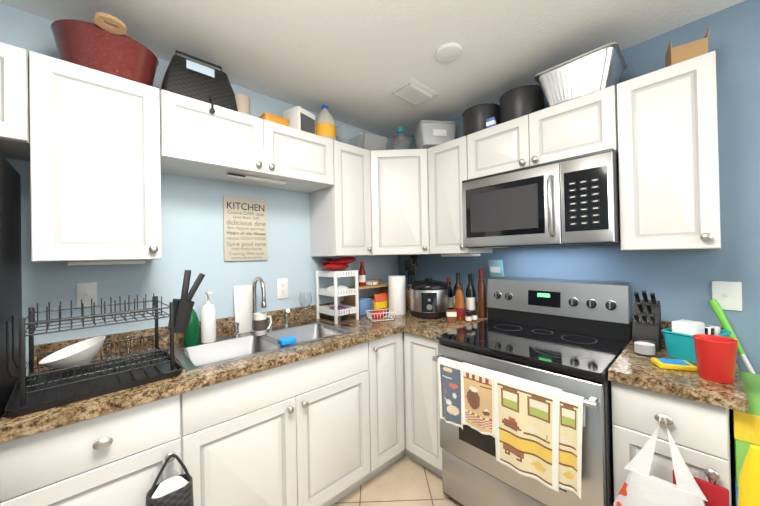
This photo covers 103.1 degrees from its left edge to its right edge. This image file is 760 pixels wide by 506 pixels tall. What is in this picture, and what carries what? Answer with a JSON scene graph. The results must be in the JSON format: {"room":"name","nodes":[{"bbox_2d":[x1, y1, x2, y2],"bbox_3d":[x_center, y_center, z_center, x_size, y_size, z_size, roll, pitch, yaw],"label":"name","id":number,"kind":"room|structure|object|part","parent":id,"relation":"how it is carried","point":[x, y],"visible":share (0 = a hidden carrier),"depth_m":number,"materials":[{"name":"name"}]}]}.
{"room":"kitchen","nodes":[
{"label":"kitchen","id":0,"kind":"room"},
{"bbox_2d":[0,3,398,375],"bbox_3d":[-1.323,0.186,1.506,4.200,2.440,0.100,-1,-1,-43],"label":"wall","id":1,"kind":"structure","parent":0,"point":[192,230],"depth_m":1.67,"materials":[{"name":"blue paint"}]},
{"bbox_2d":[0,42,31,159],"bbox_3d":[-1.516,-0.558,1.054,0.406,0.330,0.323,-1,-1,-43],"label":"upper cabinet","id":2,"kind":"object","parent":1,"relation":"attached to","point":[15,62],"depth_m":1.06,"materials":[{"name":"white wood"}]},
{"bbox_2d":[76,282,96,307],"bbox_3d":[-1.356,0.194,1.395,0.070,0.115,0.014,-1,-1,-43],"label":"switch plate","id":3,"kind":"object","parent":1,"relation":"attached to","point":[86,292],"visible":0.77,"depth_m":1.39,"materials":[{"name":"white plastic"}]},
{"bbox_2d":[24,51,163,265],"bbox_3d":[-1.220,-0.347,1.324,0.383,0.760,0.323,-1,-1,-43],"label":"upper cabinet","id":4,"kind":"object","parent":1,"relation":"attached to","point":[100,151],"depth_m":1.19,"materials":[{"name":"white wood"}]},
{"bbox_2d":[51,12,158,86],"bbox_3d":[-1.175,-0.825,1.311,0.352,0.192,0.413,-1,-1,-43],"label":"basket","id":5,"kind":"object","parent":4,"relation":"on","point":[102,45],"visible":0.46,"depth_m":1.21,"materials":[{"name":"red metal"}]},
{"bbox_2d":[223,195,267,260],"bbox_3d":[-0.836,-0.149,1.887,0.262,0.393,0.014,-1,-1,-43],"label":"wall art","id":6,"kind":"object","parent":1,"relation":"attached to","point":[252,230],"depth_m":1.87,"materials":[{"name":"beige"}]},
{"bbox_3d":[-0.864,-0.187,1.853,0.149,0.030,0.002,-1,-1,-43],"label":"sign text art","id":7,"kind":"part","parent":6,"relation":"part of"},
{"bbox_3d":[-0.828,0.030,1.881,0.187,0.020,0.001,-1,-1,-43],"label":"sign text art","id":8,"kind":"part","parent":6,"relation":"part of"},
{"bbox_3d":[-0.834,-0.289,1.883,0.225,0.042,0.001,-1,-1,-43],"label":"sign text art","id":9,"kind":"part","parent":6,"relation":"part of"},
{"bbox_3d":[-0.831,-0.123,1.882,0.232,0.021,0.001,-1,-1,-43],"label":"sign text art","id":10,"kind":"part","parent":6,"relation":"part of"},
{"bbox_3d":[-0.828,0.005,1.881,0.207,0.024,0.001,-1,-1,-43],"label":"sign text art","id":11,"kind":"part","parent":6,"relation":"part of"},
{"bbox_3d":[-0.833,-0.248,1.883,0.218,0.020,0.001,-1,-1,-43],"label":"sign text art","id":12,"kind":"part","parent":6,"relation":"part of"},
{"bbox_3d":[-0.830,-0.088,1.882,0.235,0.024,0.001,-1,-1,-43],"label":"sign text art","id":13,"kind":"part","parent":6,"relation":"part of"},
{"bbox_3d":[-0.830,-0.053,1.882,0.235,0.033,0.001,-1,-1,-43],"label":"sign text art","id":14,"kind":"part","parent":6,"relation":"part of"},
{"bbox_2d":[164,90,335,193],"bbox_3d":[-0.745,-0.583,1.770,0.916,0.300,0.323,-1,-1,-43],"label":"upper cabinet","id":15,"kind":"object","parent":1,"relation":"attached to","point":[226,145],"depth_m":1.60,"materials":[{"name":"white wood"}]},
{"bbox_2d":[161,50,237,113],"bbox_3d":[-0.900,-0.832,1.514,0.330,0.303,0.180,-1,-1,-43],"label":"woven basket","id":16,"kind":"object","parent":15,"relation":"on","point":[183,76],"visible":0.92,"depth_m":1.47,"materials":[{"name":"black"}]},
{"bbox_2d":[235,94,249,114],"bbox_3d":[-0.813,-0.818,1.759,0.104,0.170,0.104,-1,-1,-43],"label":"paper roll","id":17,"kind":"object","parent":15,"relation":"on","point":[243,103],"visible":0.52,"depth_m":1.72,"materials":[{"name":"beige paper"}]},
{"bbox_2d":[259,112,289,126],"bbox_3d":[-0.647,-0.769,1.816,0.156,0.066,0.156,-1,-1,-43],"label":"container","id":18,"kind":"object","parent":15,"relation":"on","point":[275,119],"visible":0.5,"depth_m":1.75,"materials":[{"name":"orange plastic"}]},
{"bbox_2d":[283,106,315,134],"bbox_3d":[-0.521,-0.825,1.960,0.144,0.175,0.160,-1,0,29],"label":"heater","id":19,"kind":"object","parent":15,"relation":"on","point":[300,118],"visible":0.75,"depth_m":1.89,"materials":[{"name":"white plastic"}]},
{"bbox_2d":[277,278,287,298],"bbox_3d":[-0.659,0.241,2.044,0.077,0.137,0.008,-1,-1,-43],"label":"outlet","id":20,"kind":"object","parent":1,"relation":"attached to","point":[282,288],"visible":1,"depth_m":2.04,"materials":[{"name":"white plastic"}]},
{"bbox_2d":[310,141,371,255],"bbox_3d":[-0.287,-0.359,2.191,0.316,0.760,0.323,-1,-1,-43],"label":"upper cabinet","id":21,"kind":"object","parent":1,"relation":"attached to","point":[341,216],"depth_m":2.07,"materials":[{"name":"white wood"}]},
{"bbox_2d":[315,105,335,139],"bbox_3d":[-0.376,-0.873,2.071,0.146,0.268,0.146,-1,-1,-43],"label":"jug","id":22,"kind":"object","parent":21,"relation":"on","point":[325,124],"visible":0.62,"depth_m":2.01,"materials":[{"name":"white"}]},
{"bbox_2d":[336,124,364,148],"bbox_3d":[-0.251,-0.816,2.226,0.200,0.150,0.224,-1,-1,42],"label":"clear container","id":23,"kind":"object","parent":21,"relation":"on","point":[347,134],"visible":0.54,"depth_m":2.13,"materials":[{"name":"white plastic"}]},
{"bbox_2d":[364,133,386,149],"bbox_3d":[-0.071,-0.847,2.431,0.270,0.191,0.098,-1,0,-31],"label":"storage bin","id":24,"kind":"object","parent":21,"relation":"on","point":[374,142],"visible":0.31,"depth_m":2.42,"materials":[{"name":"white"}]},
{"bbox_2d":[372,149,427,254],"bbox_3d":[0.142,-0.367,2.179,0.300,0.757,0.300,-1,-1,-43],"label":"upper cabinet","id":25,"kind":"object","parent":1,"relation":"attached to","point":[399,177],"depth_m":2.17,"materials":[{"name":"white wood"}]},
{"bbox_2d":[390,126,411,149],"bbox_3d":[0.158,-0.853,2.293,0.164,0.210,0.164,-1,-1,-43],"label":"bottle","id":26,"kind":"object","parent":25,"relation":"on","point":[400,141],"visible":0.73,"depth_m":2.24,"materials":[{"name":"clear plastic"}]},
{"bbox_2d":[0,0,744,138],"bbox_3d":[0.048,-1.101,0.013,4.200,0.060,4.200,-1,-1,-43],"label":"ceiling","id":27,"kind":"structure","parent":0,"point":[352,62],"depth_m":1.50,"materials":[{"name":"white paint"}]},
{"bbox_2d":[388,78,438,105],"bbox_3d":[0.223,-1.049,1.993,0.280,0.022,0.205,-1,-1,-43],"label":"ceiling vent","id":28,"kind":"object","parent":27,"relation":"in","point":[412,91],"visible":1,"depth_m":1.97,"materials":[{"name":"white plastic"}]},
{"bbox_2d":[436,42,462,62],"bbox_3d":[0.366,-1.054,1.596,0.140,0.022,0.140,-1,-1,-43],"label":"smoke detector","id":29,"kind":"object","parent":27,"relation":"attached to","point":[449,52],"visible":1,"depth_m":1.57,"materials":[{"name":"white plastic"}]},
{"bbox_2d":[331,455,461,505],"bbox_3d":[0.097,1.399,-0.004,4.200,0.060,4.200,-1,-1,-43],"label":"floor","id":30,"kind":"structure","parent":0,"point":[404,480],"depth_m":1.76,"materials":[{"name":"beige tile"}]},
{"bbox_2d":[0,154,21,418],"bbox_3d":[-1.487,0.536,0.695,0.768,1.735,0.792,-1,-1,-43],"label":"refrigerator","id":31,"kind":"object","parent":30,"relation":"on","point":[10,253],"visible":0.71,"depth_m":1.08,"materials":[{"name":"black metal"}]},
{"bbox_2d":[0,276,407,505],"bbox_3d":[-0.420,0.761,1.812,2.268,1.260,0.654,-1,-1,-43],"label":"base cabinet","id":32,"kind":"object","parent":30,"relation":"on","point":[324,410],"depth_m":1.32,"materials":[{"name":"white wood"}]},
{"bbox_2d":[146,453,193,505],"bbox_3d":[-0.721,0.885,1.037,0.140,0.353,0.096,-1,-1,-43],"label":"woven bag","id":33,"kind":"object","parent":32,"relation":"hanging from","point":[182,496],"visible":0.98,"depth_m":1.02,"materials":[{"name":"black wicker"}]},
{"bbox_2d":[151,476,187,498],"bbox_3d":[-0.722,0.817,1.038,0.110,0.080,0.067,-1,-1,-43],"label":"contents","id":34,"kind":"object","parent":33,"relation":"in","point":[169,485],"visible":0.6,"depth_m":1.02,"materials":[{"name":"white"}]},
{"bbox_2d":[0,296,747,442],"bbox_3d":[0.043,0.434,1.309,2.268,0.140,2.034,-1,-1,-43],"label":"countertop","id":35,"kind":"structure","parent":32,"relation":"on","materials":[{"name":"brown stone"}]},
{"bbox_2d":[5,270,204,416],"bbox_3d":[-1.019,0.279,1.192,0.575,0.408,0.390,-1,-1,-43],"label":"dish rack","id":36,"kind":"object","parent":35,"relation":"on","point":[32,392],"visible":0.9,"depth_m":1.11,"materials":[{"name":"black plastic"}]},
{"bbox_2d":[39,336,104,369],"bbox_3d":[-1.113,0.370,1.097,0.171,0.099,0.180,-1,-1,-43],"label":"bowl","id":37,"kind":"object","parent":36,"relation":"in","point":[81,352],"visible":0.94,"depth_m":1.09,"materials":[{"name":"white ceramic"}]},
{"bbox_2d":[117,334,141,358],"bbox_3d":[-1.016,0.381,1.225,0.080,0.080,0.080,-1,-1,-43],"label":"cup","id":38,"kind":"object","parent":36,"relation":"in","point":[128,345],"visible":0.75,"depth_m":1.20,"materials":[{"name":"clear glass"}]},
{"bbox_2d":[184,307,198,345],"bbox_3d":[-0.984,0.373,1.577,0.068,0.215,0.040,-1,-1,-43],"label":"dish soap bottle","id":39,"kind":"object","parent":35,"relation":"on","point":[191,336],"visible":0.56,"depth_m":1.56,"materials":[{"name":"green plastic"}]},
{"bbox_2d":[200,291,215,343],"bbox_3d":[-0.922,0.344,1.624,0.074,0.272,0.073,-1,-1,-43],"label":"pump bottle","id":40,"kind":"object","parent":35,"relation":"on","point":[208,321],"visible":1,"depth_m":1.61,"materials":[{"name":"white plastic"}]},
{"bbox_2d":[233,285,251,332],"bbox_3d":[-0.834,0.342,1.850,0.110,0.283,0.044,-1,-1,-43],"label":"cutting board","id":41,"kind":"object","parent":35,"relation":"on","point":[243,304],"visible":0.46,"depth_m":1.84,"materials":[{"name":"white plastic"}]},
{"bbox_2d":[253,312,271,335],"bbox_3d":[-0.686,0.413,1.771,0.109,0.125,0.076,-1,-1,-43],"label":"mug","id":42,"kind":"object","parent":35,"relation":"on","point":[260,328],"visible":0.96,"depth_m":1.73,"materials":[{"name":"white ceramic"}]},
{"bbox_2d":[278,336,295,345],"bbox_3d":[-0.483,0.456,1.569,0.080,0.028,0.060,-1,-1,-43],"label":"sponge","id":43,"kind":"object","parent":35,"relation":"on","point":[287,340],"visible":0.98,"depth_m":1.55,"materials":[{"name":"blue"}]},
{"bbox_2d":[299,292,311,323],"bbox_3d":[-0.506,0.372,2.055,0.084,0.205,0.084,-1,-1,-43],"label":"wine glass","id":44,"kind":"object","parent":35,"relation":"on","point":[305,299],"visible":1,"depth_m":2.03,"materials":[{"name":"white"}]},
{"bbox_2d":[315,270,358,323],"bbox_3d":[-0.308,0.300,2.156,0.198,0.350,0.248,-1,-1,-43],"label":"shelf","id":45,"kind":"object","parent":35,"relation":"on","point":[335,293],"visible":0.88,"depth_m":2.11,"materials":[{"name":"white plastic"}]},
{"bbox_2d":[326,285,348,290],"bbox_3d":[-0.302,0.258,2.149,0.158,0.060,0.180,-1,-1,-43],"label":"cloth","id":46,"kind":"object","parent":45,"relation":"on","point":[341,287],"visible":0.52,"depth_m":2.10,"materials":[{"name":"white fabric"}]},
{"bbox_2d":[329,306,346,309],"bbox_3d":[-0.300,0.397,2.134,0.132,0.042,0.144,-1,-1,-43],"label":"bag","id":47,"kind":"object","parent":45,"relation":"on","point":[339,307],"visible":0.35,"depth_m":2.10,"materials":[{"name":"purple"}]},
{"bbox_2d":[320,257,356,270],"bbox_3d":[-0.301,0.076,2.148,0.263,0.096,0.195,-1,-1,-43],"label":"pouches","id":48,"kind":"object","parent":45,"relation":"on","point":[336,264],"visible":1,"depth_m":2.08,"materials":[{"name":"red"}]},
{"bbox_2d":[339,309,349,326],"bbox_3d":[-0.232,0.423,1.967,0.072,0.100,0.072,-1,-1,-43],"label":"glass tumbler","id":49,"kind":"object","parent":35,"relation":"on","point":[344,314],"visible":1,"depth_m":1.94,"materials":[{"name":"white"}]},
{"bbox_2d":[344,279,388,315],"bbox_3d":[-0.079,0.345,2.432,0.400,0.256,0.170,-1,-1,-43],"label":"shelf","id":50,"kind":"object","parent":35,"relation":"on","point":[349,300],"depth_m":2.37,"materials":[{"name":"brown wood"}]},
{"bbox_2d":[358,262,365,285],"bbox_3d":[-0.141,0.163,2.372,0.057,0.190,0.057,-1,-1,-43],"label":"bottle","id":51,"kind":"object","parent":50,"relation":"on","point":[362,277],"visible":1,"depth_m":2.35,"materials":[{"name":"red glass"}]},
{"bbox_3d":[-0.045,0.236,2.449,0.155,0.040,0.125,-1,-1,-43],"label":"items on the top shelf","id":52,"kind":"part","parent":50,"relation":"part of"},
{"bbox_2d":[359,297,373,315],"bbox_3d":[-0.100,0.413,2.411,0.260,0.120,0.130,-1,-1,-43],"label":"container","id":53,"kind":"object","parent":35,"relation":"on","point":[365,303],"visible":0.48,"depth_m":2.32,"materials":[{"name":"blue plastic"}]},
{"bbox_2d":[374,293,386,313],"bbox_3d":[0.004,0.390,2.307,0.120,0.160,0.041,-1,-1,-43],"label":"snack bag","id":54,"kind":"object","parent":35,"relation":"on","point":[380,300],"visible":0.92,"depth_m":2.29,"materials":[{"name":"orange plastic"}]},
{"bbox_2d":[367,317,394,321],"bbox_3d":[0.005,0.469,2.138,0.170,0.002,0.150,-1,0,-18],"label":"trivet","id":55,"kind":"object","parent":35,"relation":"on","point":[382,319],"visible":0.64,"depth_m":2.12,"materials":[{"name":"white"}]},
{"bbox_2d":[366,309,395,321],"bbox_3d":[0.004,0.440,2.138,0.183,0.056,0.134,-1,0,-18],"label":"wire basket","id":56,"kind":"object","parent":55,"relation":"on","point":[371,317],"visible":0.9,"depth_m":2.11,"materials":[{"name":"white metal"}]},
{"bbox_2d":[372,310,383,318],"bbox_3d":[-0.015,0.435,2.132,0.090,0.055,0.090,-1,-1,-43],"label":"basket","id":57,"kind":"object","parent":56,"relation":"in","point":[379,311],"visible":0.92,"depth_m":2.10,"materials":[{"name":"red plastic"}]},
{"bbox_2d":[388,275,405,314],"bbox_3d":[0.133,0.323,2.329,0.132,0.290,0.132,-1,-1,-43],"label":"paper towel roll","id":58,"kind":"object","parent":35,"relation":"on","point":[397,293],"visible":0.98,"depth_m":2.27,"materials":[{"name":"white paper"}]},
{"bbox_2d":[404,255,417,307],"bbox_3d":[0.270,0.243,2.595,0.137,0.449,0.110,-1,-1,-43],"label":"utensil crock","id":59,"kind":"object","parent":35,"relation":"on","point":[411,264],"visible":0.69,"depth_m":2.57,"materials":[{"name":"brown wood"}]},
{"bbox_2d":[407,278,450,318],"bbox_3d":[0.363,0.324,2.243,0.300,0.278,0.300,-1,-1,-43],"label":"pressure cooker","id":60,"kind":"object","parent":35,"relation":"on","point":[428,298],"visible":1,"depth_m":2.12,"materials":[{"name":"silver metal"}]},
{"bbox_2d":[446,277,452,309],"bbox_3d":[0.533,0.325,2.339,0.065,0.271,0.064,-1,-1,-43],"label":"wine bottle","id":61,"kind":"object","parent":35,"relation":"on","point":[450,299],"visible":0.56,"depth_m":2.31,"materials":[{"name":"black glass"}]},
{"bbox_2d":[446,309,456,322],"bbox_3d":[0.477,0.422,2.018,0.061,0.075,0.071,-1,0,7],"label":"box","id":62,"kind":"object","parent":35,"relation":"on","point":[451,316],"visible":1,"depth_m":1.98,"materials":[{"name":"brown"}]},
{"bbox_2d":[453,273,462,309],"bbox_3d":[0.582,0.303,2.249,0.073,0.311,0.072,-1,-1,-43],"label":"wine bottle","id":63,"kind":"object","parent":35,"relation":"on","point":[457,282],"visible":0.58,"depth_m":2.24,"materials":[{"name":"black glass"}]},
{"bbox_2d":[454,285,465,320],"bbox_3d":[0.549,0.341,2.080,0.081,0.235,0.080,-1,-1,-43],"label":"syrup bottle","id":64,"kind":"object","parent":35,"relation":"on","point":[459,307],"visible":0.94,"depth_m":2.05,"materials":[{"name":"brown"}]},
{"bbox_2d":[465,311,471,322],"bbox_3d":[0.586,0.422,1.997,0.042,0.070,0.041,-1,-1,-43],"label":"spice jar","id":65,"kind":"object","parent":35,"relation":"on","point":[468,316],"visible":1,"depth_m":1.98,"materials":[{"name":"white glass"}]},
{"bbox_2d":[466,274,475,310],"bbox_3d":[0.662,0.306,2.207,0.069,0.301,0.068,-1,-1,-43],"label":"wine bottle","id":66,"kind":"object","parent":35,"relation":"on","point":[470,298],"visible":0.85,"depth_m":2.18,"materials":[{"name":"black glass"}]},
{"bbox_2d":[471,310,476,321],"bbox_3d":[0.633,0.421,2.027,0.042,0.070,0.041,-1,-1,-43],"label":"spice jar","id":67,"kind":"object","parent":35,"relation":"on","point":[474,315],"visible":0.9,"depth_m":2.01,"materials":[{"name":"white glass"}]},
{"bbox_2d":[478,268,485,317],"bbox_3d":[0.720,0.283,2.138,0.052,0.345,0.052,-1,-1,-43],"label":"vinegar bottle","id":68,"kind":"object","parent":35,"relation":"on","point":[481,301],"visible":1,"depth_m":2.12,"materials":[{"name":"brown glass"}]},
{"bbox_2d":[633,337,655,356],"bbox_3d":[1.155,0.409,1.318,0.076,0.065,0.076,-1,-1,-43],"label":"candle jar","id":69,"kind":"object","parent":35,"relation":"on","point":[643,346],"visible":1,"depth_m":1.29,"materials":[{"name":"clear glass"}]},
{"bbox_2d":[632,291,661,351],"bbox_3d":[1.242,0.306,1.408,0.168,0.269,0.090,-1,-1,-43],"label":"knife block","id":70,"kind":"object","parent":35,"relation":"on","point":[647,318],"visible":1,"depth_m":1.39,"materials":[{"name":"black"}]},
{"bbox_2d":[651,358,696,371],"bbox_3d":[1.136,0.431,1.170,0.110,0.020,0.080,-1,0,22],"label":"sponge","id":71,"kind":"object","parent":35,"relation":"on","point":[674,364],"visible":1,"depth_m":1.15,"materials":[{"name":"yellow plastic"}]},
{"bbox_2d":[661,327,731,362],"bbox_3d":[1.337,0.382,1.276,0.230,0.110,0.150,-1,0,-23],"label":"basket","id":72,"kind":"object","parent":35,"relation":"on","point":[680,346],"visible":0.46,"depth_m":1.24,"materials":[{"name":"teal plastic"}]},
{"bbox_2d":[672,319,720,334],"bbox_3d":[1.338,0.359,1.279,0.180,0.144,0.083,-1,0,-17],"label":"contents","id":73,"kind":"object","parent":72,"relation":"in","point":[688,327],"visible":0.48,"depth_m":1.25,"materials":[{"name":"white plastic"}]},
{"bbox_2d":[693,334,737,383],"bbox_3d":[1.170,0.368,1.052,0.108,0.142,0.108,-1,-1,-43],"label":"cup","id":74,"kind":"object","parent":35,"relation":"on","point":[716,355],"visible":1,"depth_m":1.02,"materials":[{"name":"red plastic"}]},
{"bbox_2d":[404,300,487,477],"bbox_3d":[0.490,0.867,2.024,0.648,1.015,0.272,-1,-1,-43],"label":"base cabinet","id":75,"kind":"object","parent":30,"relation":"on","point":[421,385],"depth_m":1.87,"materials":[{"name":"white wood"}]},
{"bbox_2d":[432,277,631,505],"bbox_3d":[0.799,0.764,1.603,0.720,1.205,0.756,-1,-1,-43],"label":"range","id":76,"kind":"object","parent":30,"relation":"on","point":[571,336],"visible":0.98,"depth_m":1.52,"materials":[{"name":"grey metal"}]},
{"bbox_2d":[438,357,462,429],"bbox_3d":[0.370,0.710,1.546,0.052,0.318,0.155,-1,-1,-43],"label":"hanging towel","id":77,"kind":"object","parent":76,"relation":"hanging from","point":[449,380],"visible":0.92,"depth_m":1.53,"materials":[{"name":"fabric"}]},
{"bbox_2d":[460,362,494,437],"bbox_3d":[0.473,0.690,1.435,0.061,0.293,0.180,-1,-1,-43],"label":"hanging towel","id":78,"kind":"object","parent":76,"relation":"hanging from","point":[477,410],"visible":0.98,"depth_m":1.42,"materials":[{"name":"fabric"}]},
{"bbox_2d":[488,260,503,276],"bbox_3d":[0.794,0.105,2.061,0.037,0.119,0.100,-1,-1,-43],"label":"pouch","id":79,"kind":"object","parent":76,"relation":"on","point":[496,268],"visible":1,"depth_m":2.05,"materials":[{"name":"teal plastic"}]},
{"bbox_2d":[492,371,562,492],"bbox_3d":[0.619,0.735,1.278,0.064,0.394,0.275,-1,-1,-43],"label":"hanging towel","id":80,"kind":"object","parent":76,"relation":"hanging from","point":[527,415],"visible":0.98,"depth_m":1.25,"materials":[{"name":"fabric"}]},
{"bbox_2d":[559,391,584,498],"bbox_3d":[0.705,0.726,1.185,0.051,0.368,0.170,-1,-1,-43],"label":"hanging towel","id":81,"kind":"object","parent":76,"relation":"hanging from","point":[572,418],"visible":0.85,"depth_m":1.15,"materials":[{"name":"fabric"}]},
{"bbox_2d":[608,321,747,505],"bbox_3d":[1.226,0.848,1.240,0.638,1.015,0.339,-1,-1,-43],"label":"base cabinet","id":82,"kind":"object","parent":30,"relation":"on","point":[695,409],"depth_m":1.05,"materials":[{"name":"white wood"}]},
{"bbox_2d":[613,416,707,505],"bbox_3d":[0.928,0.896,0.981,0.129,0.681,0.300,-1,-1,-43],"label":"plastic shopping bag","id":83,"kind":"object","parent":82,"relation":"hanging from","point":[641,486],"visible":1,"depth_m":0.99,"materials":[{"name":"white plastic"}]},
{"bbox_2d":[673,468,729,505],"bbox_3d":[1.050,0.808,0.989,0.014,0.228,0.127,-1,-1,-43],"label":"pot holder","id":84,"kind":"object","parent":82,"relation":"hanging from","point":[715,495],"visible":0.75,"depth_m":0.96,"materials":[{"name":"red fabric"}]},
{"bbox_2d":[708,299,755,373],"bbox_3d":[1.570,0.775,1.104,0.280,1.142,0.476,-1,-1,-43],"label":"mop","id":85,"kind":"object","parent":30,"relation":"on","point":[719,313],"visible":0.85,"depth_m":1.32,"materials":[{"name":"green plastic"}]},
{"bbox_2d":[729,371,759,505],"bbox_3d":[1.408,0.920,1.002,0.504,0.859,0.316,-1,-1,-43],"label":"boxes","id":86,"kind":"object","parent":30,"relation":"on","point":[744,430],"visible":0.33,"depth_m":0.95,"materials":[{"name":"green"}]},
{"bbox_2d":[737,445,759,505],"bbox_3d":[1.066,0.946,0.846,0.111,0.821,0.082,-1,-1,-43],"label":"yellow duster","id":87,"kind":"object","parent":30,"relation":"on","point":[749,486],"visible":1,"depth_m":0.83,"materials":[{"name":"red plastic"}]},
{"bbox_2d":[398,0,759,374],"bbox_3d":[1.608,0.129,1.363,0.100,2.440,4.100,-1,-1,-43],"label":"wall","id":88,"kind":"structure","parent":0,"point":[678,282],"depth_m":1.38,"materials":[{"name":"blue paint"}]},
{"bbox_2d":[428,135,492,256],"bbox_3d":[0.570,-0.376,2.159,0.323,0.760,0.316,-1,-1,-43],"label":"upper cabinet","id":89,"kind":"object","parent":88,"relation":"attached to","point":[448,161],"depth_m":2.05,"materials":[{"name":"white wood"}]},
{"bbox_2d":[414,120,456,148],"bbox_3d":[0.416,-0.856,2.280,0.280,0.203,0.230,-1,0,-8],"label":"clear bin","id":90,"kind":"object","parent":89,"relation":"on","point":[429,133],"visible":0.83,"depth_m":2.18,"materials":[{"name":"white"}]},
{"bbox_2d":[462,103,499,135],"bbox_3d":[0.686,-0.852,2.026,0.252,0.183,0.252,-1,-1,-43],"label":"stock pot","id":91,"kind":"object","parent":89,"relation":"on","point":[475,117],"visible":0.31,"depth_m":1.92,"materials":[{"name":"grey metal"}]},
{"bbox_2d":[468,83,619,179],"bbox_3d":[0.935,-0.615,1.764,0.323,0.302,0.760,-1,-1,-43],"label":"upper cabinet","id":92,"kind":"object","parent":88,"relation":"attached to","point":[588,123],"depth_m":1.58,"materials":[{"name":"white wood"}]},
{"bbox_2d":[486,117,495,127],"bbox_3d":[0.677,-0.791,1.838,0.022,0.060,0.052,-1,-1,-43],"label":"box","id":93,"kind":"object","parent":92,"relation":"on","point":[490,122],"visible":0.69,"depth_m":1.83,"materials":[{"name":"blue"}]},
{"bbox_2d":[499,85,544,123],"bbox_3d":[0.863,-0.859,1.835,0.252,0.188,0.252,-1,-1,-43],"label":"stock pot","id":94,"kind":"object","parent":92,"relation":"on","point":[518,102],"visible":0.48,"depth_m":1.73,"materials":[{"name":"grey metal"}]},
{"bbox_2d":[462,148,620,247],"bbox_3d":[0.897,-0.248,1.720,0.444,0.422,0.756,-1,-1,-43],"label":"over-the-range microwave","id":95,"kind":"object","parent":92,"relation":"attached to","point":[571,201],"visible":1,"depth_m":1.52,"materials":[{"name":"grey metal"}]},
{"bbox_2d":[534,42,627,106],"bbox_3d":[1.041,-0.857,1.571,0.300,0.174,0.360,-1,-1,-43],"label":"roasting pan","id":96,"kind":"object","parent":92,"relation":"on","point":[601,67],"visible":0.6,"depth_m":1.47,"materials":[{"name":"silver metal"}]},
{"bbox_2d":[618,51,720,249],"bbox_3d":[1.304,-0.396,1.369,0.323,0.760,0.304,-1,-1,-43],"label":"upper cabinet","id":97,"kind":"object","parent":88,"relation":"attached to","point":[669,192],"depth_m":1.24,"materials":[{"name":"white wood"}]},
{"bbox_2d":[665,25,710,66],"bbox_3d":[1.354,-0.855,1.330,0.120,0.155,0.150,-1,-1,37],"label":"cardboard box","id":98,"kind":"object","parent":97,"relation":"on","point":[682,53],"visible":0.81,"depth_m":1.28,"materials":[{"name":"brown cardboard"}]},
{"bbox_2d":[712,281,741,310],"bbox_3d":[1.546,0.191,1.344,0.014,0.126,0.088,-1,-1,-43],"label":"switch plate","id":99,"kind":"object","parent":88,"relation":"attached to","point":[727,295],"visible":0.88,"depth_m":1.34,"materials":[{"name":"white plastic"}]}
]}

